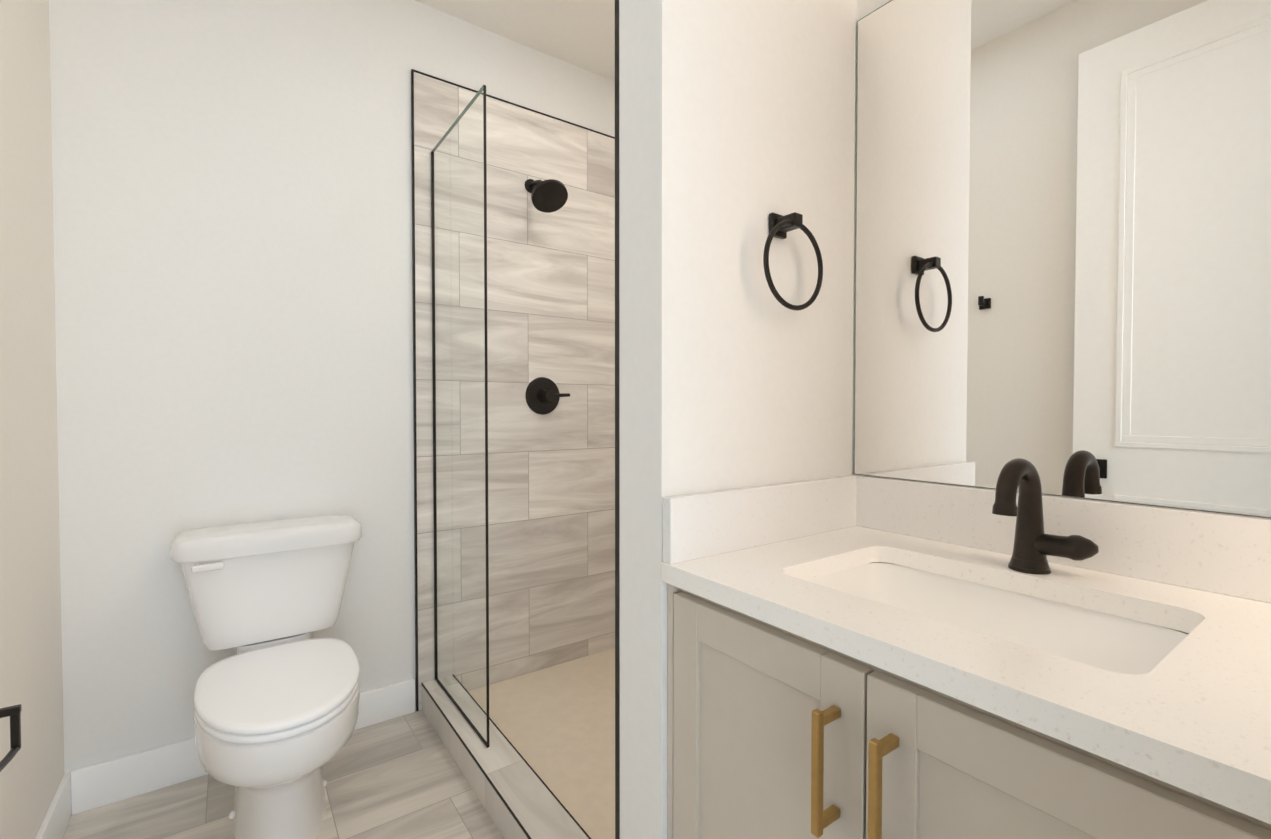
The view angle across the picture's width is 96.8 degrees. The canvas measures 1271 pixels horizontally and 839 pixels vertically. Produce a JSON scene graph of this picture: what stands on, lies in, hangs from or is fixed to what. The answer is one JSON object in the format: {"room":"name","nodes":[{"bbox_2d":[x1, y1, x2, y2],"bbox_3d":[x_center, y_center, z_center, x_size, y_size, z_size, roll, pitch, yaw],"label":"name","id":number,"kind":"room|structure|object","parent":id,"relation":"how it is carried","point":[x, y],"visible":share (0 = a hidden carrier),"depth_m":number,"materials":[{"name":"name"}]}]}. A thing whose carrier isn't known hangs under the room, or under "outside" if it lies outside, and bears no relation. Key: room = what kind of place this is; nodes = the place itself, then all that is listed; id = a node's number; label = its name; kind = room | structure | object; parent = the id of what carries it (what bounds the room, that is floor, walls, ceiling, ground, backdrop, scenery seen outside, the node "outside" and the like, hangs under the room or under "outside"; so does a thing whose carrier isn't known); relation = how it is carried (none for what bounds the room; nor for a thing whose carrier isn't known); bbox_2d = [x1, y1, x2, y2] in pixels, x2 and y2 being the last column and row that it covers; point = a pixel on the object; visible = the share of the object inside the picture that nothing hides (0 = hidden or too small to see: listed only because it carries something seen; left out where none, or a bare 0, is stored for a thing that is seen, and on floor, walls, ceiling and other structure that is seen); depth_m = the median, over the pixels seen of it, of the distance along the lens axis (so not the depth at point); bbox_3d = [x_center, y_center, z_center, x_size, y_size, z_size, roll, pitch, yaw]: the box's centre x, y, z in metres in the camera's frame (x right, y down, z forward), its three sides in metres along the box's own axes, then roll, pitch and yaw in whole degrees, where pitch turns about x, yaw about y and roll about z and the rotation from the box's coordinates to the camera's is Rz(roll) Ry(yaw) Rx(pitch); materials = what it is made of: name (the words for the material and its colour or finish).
{"room":"bathroom","nodes":[
{"label":"bathroom","id":0,"kind":"room"},
{"bbox_2d":[0,0,63,838],"bbox_3d":[-0.969,-0.201,0.578,0.100,2.710,2.420,-1,1,-36],"label":"wall","id":1,"kind":"structure","parent":0,"point":[32,771],"depth_m":1.37,"materials":[{"name":"paint"}]},
{"bbox_2d":[0,704,21,771],"bbox_3d":[-1.066,0.524,0.898,0.098,0.096,0.158,-1,1,-36],"label":"paper holder","id":2,"kind":"object","parent":1,"relation":"attached to","point":[13,712],"visible":1,"depth_m":0.96,"materials":[{"name":"black metal"}]},
{"bbox_2d":[35,771,71,838],"bbox_3d":[-0.922,1.090,0.637,0.014,0.125,2.418,-1,1,-36],"label":"baseboard","id":3,"kind":"structure","parent":1,"relation":"attached to","point":[56,819],"depth_m":1.51,"materials":[{"name":"white wood"}]},
{"bbox_2d":[62,710,503,838],"bbox_3d":[-0.088,1.191,1.237,2.268,0.100,2.620,-1,1,-36],"label":"floor","id":4,"kind":"structure","parent":0,"point":[401,777],"depth_m":1.67,"materials":[{"name":"tile"}]},
{"bbox_2d":[170,515,361,838],"bbox_3d":[-1.009,0.736,1.600,0.500,0.795,0.718,-1,1,-36],"label":"toilet","id":5,"kind":"object","parent":4,"relation":"on","point":[276,704],"visible":1,"depth_m":1.59,"materials":[{"name":"ceramic"}]},
{"bbox_2d":[422,675,588,838],"bbox_3d":[-0.378,1.080,1.657,0.121,0.105,1.373,-1,1,-36],"label":"shower curb","id":6,"kind":"object","parent":4,"relation":"on","point":[537,808],"depth_m":1.67,"materials":[{"name":"tile"}]},
{"bbox_2d":[431,85,488,747],"bbox_3d":[-0.620,-0.003,1.963,0.010,2.043,0.551,-1,1,-36],"label":"glass panel","id":7,"kind":"object","parent":6,"relation":"on","point":[433,225],"visible":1,"depth_m":1.92,"materials":[{"name":"clear glass"}]},
{"bbox_2d":[468,648,614,838],"bbox_3d":[0.057,1.117,1.970,0.947,0.020,1.369,-1,1,-36],"label":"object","id":8,"kind":"structure","parent":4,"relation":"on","point":[555,724],"depth_m":2.02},
{"bbox_2d":[667,562,1270,838],"bbox_3d":[0.467,0.709,0.782,0.571,0.882,0.748,-1,1,-36],"label":"bathroom vanity","id":9,"kind":"object","parent":4,"relation":"on","point":[774,732],"visible":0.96,"depth_m":0.65,"materials":[{"name":"paint"}]},
{"bbox_2d":[661,474,1270,823],"bbox_3d":[0.483,0.199,0.775,0.542,0.138,0.763,-1,1,-36],"label":"countertop","id":10,"kind":"structure","parent":9,"relation":"on","point":[1191,712],"depth_m":0.75,"materials":[{"name":"stone"}]},
{"bbox_2d":[807,563,1187,674],"bbox_3d":[0.462,0.328,0.789,0.302,0.119,0.445,-1,1,-36],"label":"sink basin","id":11,"kind":"object","parent":10,"relation":"in","point":[1108,642],"visible":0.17,"depth_m":0.85,"materials":[{"name":"ceramic"}]},
{"bbox_2d":[992,458,1098,574],"bbox_3d":[0.602,0.148,0.837,0.136,0.177,0.113,-1,1,-36],"label":"faucet","id":12,"kind":"object","parent":10,"relation":"on","point":[1034,545],"visible":1,"depth_m":0.86,"materials":[{"name":"black metal"}]},
{"bbox_2d":[49,0,614,772],"bbox_3d":[-0.824,-0.234,2.233,2.268,2.710,0.100,-1,1,-36],"label":"wall","id":13,"kind":"structure","parent":0,"point":[233,240],"depth_m":1.81,"materials":[{"name":"paint"}]},
{"bbox_2d":[71,679,414,814],"bbox_3d":[-1.233,1.066,1.893,0.946,0.125,0.014,-1,1,-36],"label":"baseboard","id":14,"kind":"structure","parent":13,"relation":"attached to","point":[94,786],"depth_m":1.72,"materials":[{"name":"white wood"}]},
{"bbox_2d":[414,72,614,709],"bbox_3d":[-0.396,-0.101,2.474,1.095,2.435,0.012,-1,1,-36],"label":"tiled wall","id":15,"kind":"structure","parent":13,"relation":"attached to","point":[551,475],"depth_m":2.38,"materials":[{"name":"beige tile"}]},
{"bbox_2d":[525,179,567,212],"bbox_3d":[-0.377,-0.939,2.316,0.148,0.172,0.238,-1,1,-36],"label":"shower head","id":16,"kind":"object","parent":15,"relation":"attached to","point":[549,196],"visible":1,"depth_m":2.27},
{"bbox_2d":[525,377,569,414],"bbox_3d":[-0.377,-0.102,2.433,0.178,0.164,0.074,-1,1,-36],"label":"shower valve","id":17,"kind":"object","parent":15,"relation":"attached to","point":[543,395],"visible":1,"depth_m":2.44,"materials":[{"name":"black metal"}]},
{"bbox_2d":[415,0,614,81],"bbox_3d":[-0.088,-1.619,1.183,2.268,0.100,2.620,-1,1,-36],"label":"ceiling","id":18,"kind":"structure","parent":0,"point":[579,33],"depth_m":2.26,"materials":[{"name":"paint"}]},
{"bbox_2d":[619,0,856,838],"bbox_3d":[0.492,-0.216,1.321,1.195,2.710,0.123,-1,1,-36],"label":"wall","id":19,"kind":"structure","parent":0,"point":[737,122],"depth_m":1.01,"materials":[{"name":"paint"}]},
{"bbox_2d":[619,105,619,662],"bbox_3d":[0.412,-0.079,1.349,1.095,2.435,0.012,-1,1,-36],"label":"tiled wall","id":20,"kind":"structure","parent":19,"relation":"attached to","point":[619,383],"depth_m":1.03,"materials":[{"name":"beige tile"}]},
{"bbox_2d":[763,212,822,310],"bbox_3d":[0.284,-0.296,1.059,0.166,0.187,0.055,-1,1,-36],"label":"towel ring","id":21,"kind":"object","parent":19,"relation":"attached to","point":[780,226],"visible":1,"depth_m":1.05,"materials":[{"name":"black metal"}]},
{"bbox_2d":[854,0,1270,517],"bbox_3d":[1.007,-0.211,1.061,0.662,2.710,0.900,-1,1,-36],"label":"wall mirror","id":22,"kind":"object","parent":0,"point":[1063,254],"depth_m":0.92,"materials":[{"name":"clear glass"}]},
{"bbox_3d":[0.494,-0.234,2.258,0.100,2.710,1.397,-1,1,-36],"label":"wall","id":23,"kind":"structure","parent":0,"visible":0},
{"bbox_2d":[411,0,619,838],"bbox_3d":[-0.433,-0.221,1.592,0.022,2.709,1.397,-1,1,-36],"label":"trim","id":24,"kind":"structure","parent":23,"relation":"attached to","point":[617,743],"depth_m":1.38,"materials":[{"name":"black metal"}]}
]}

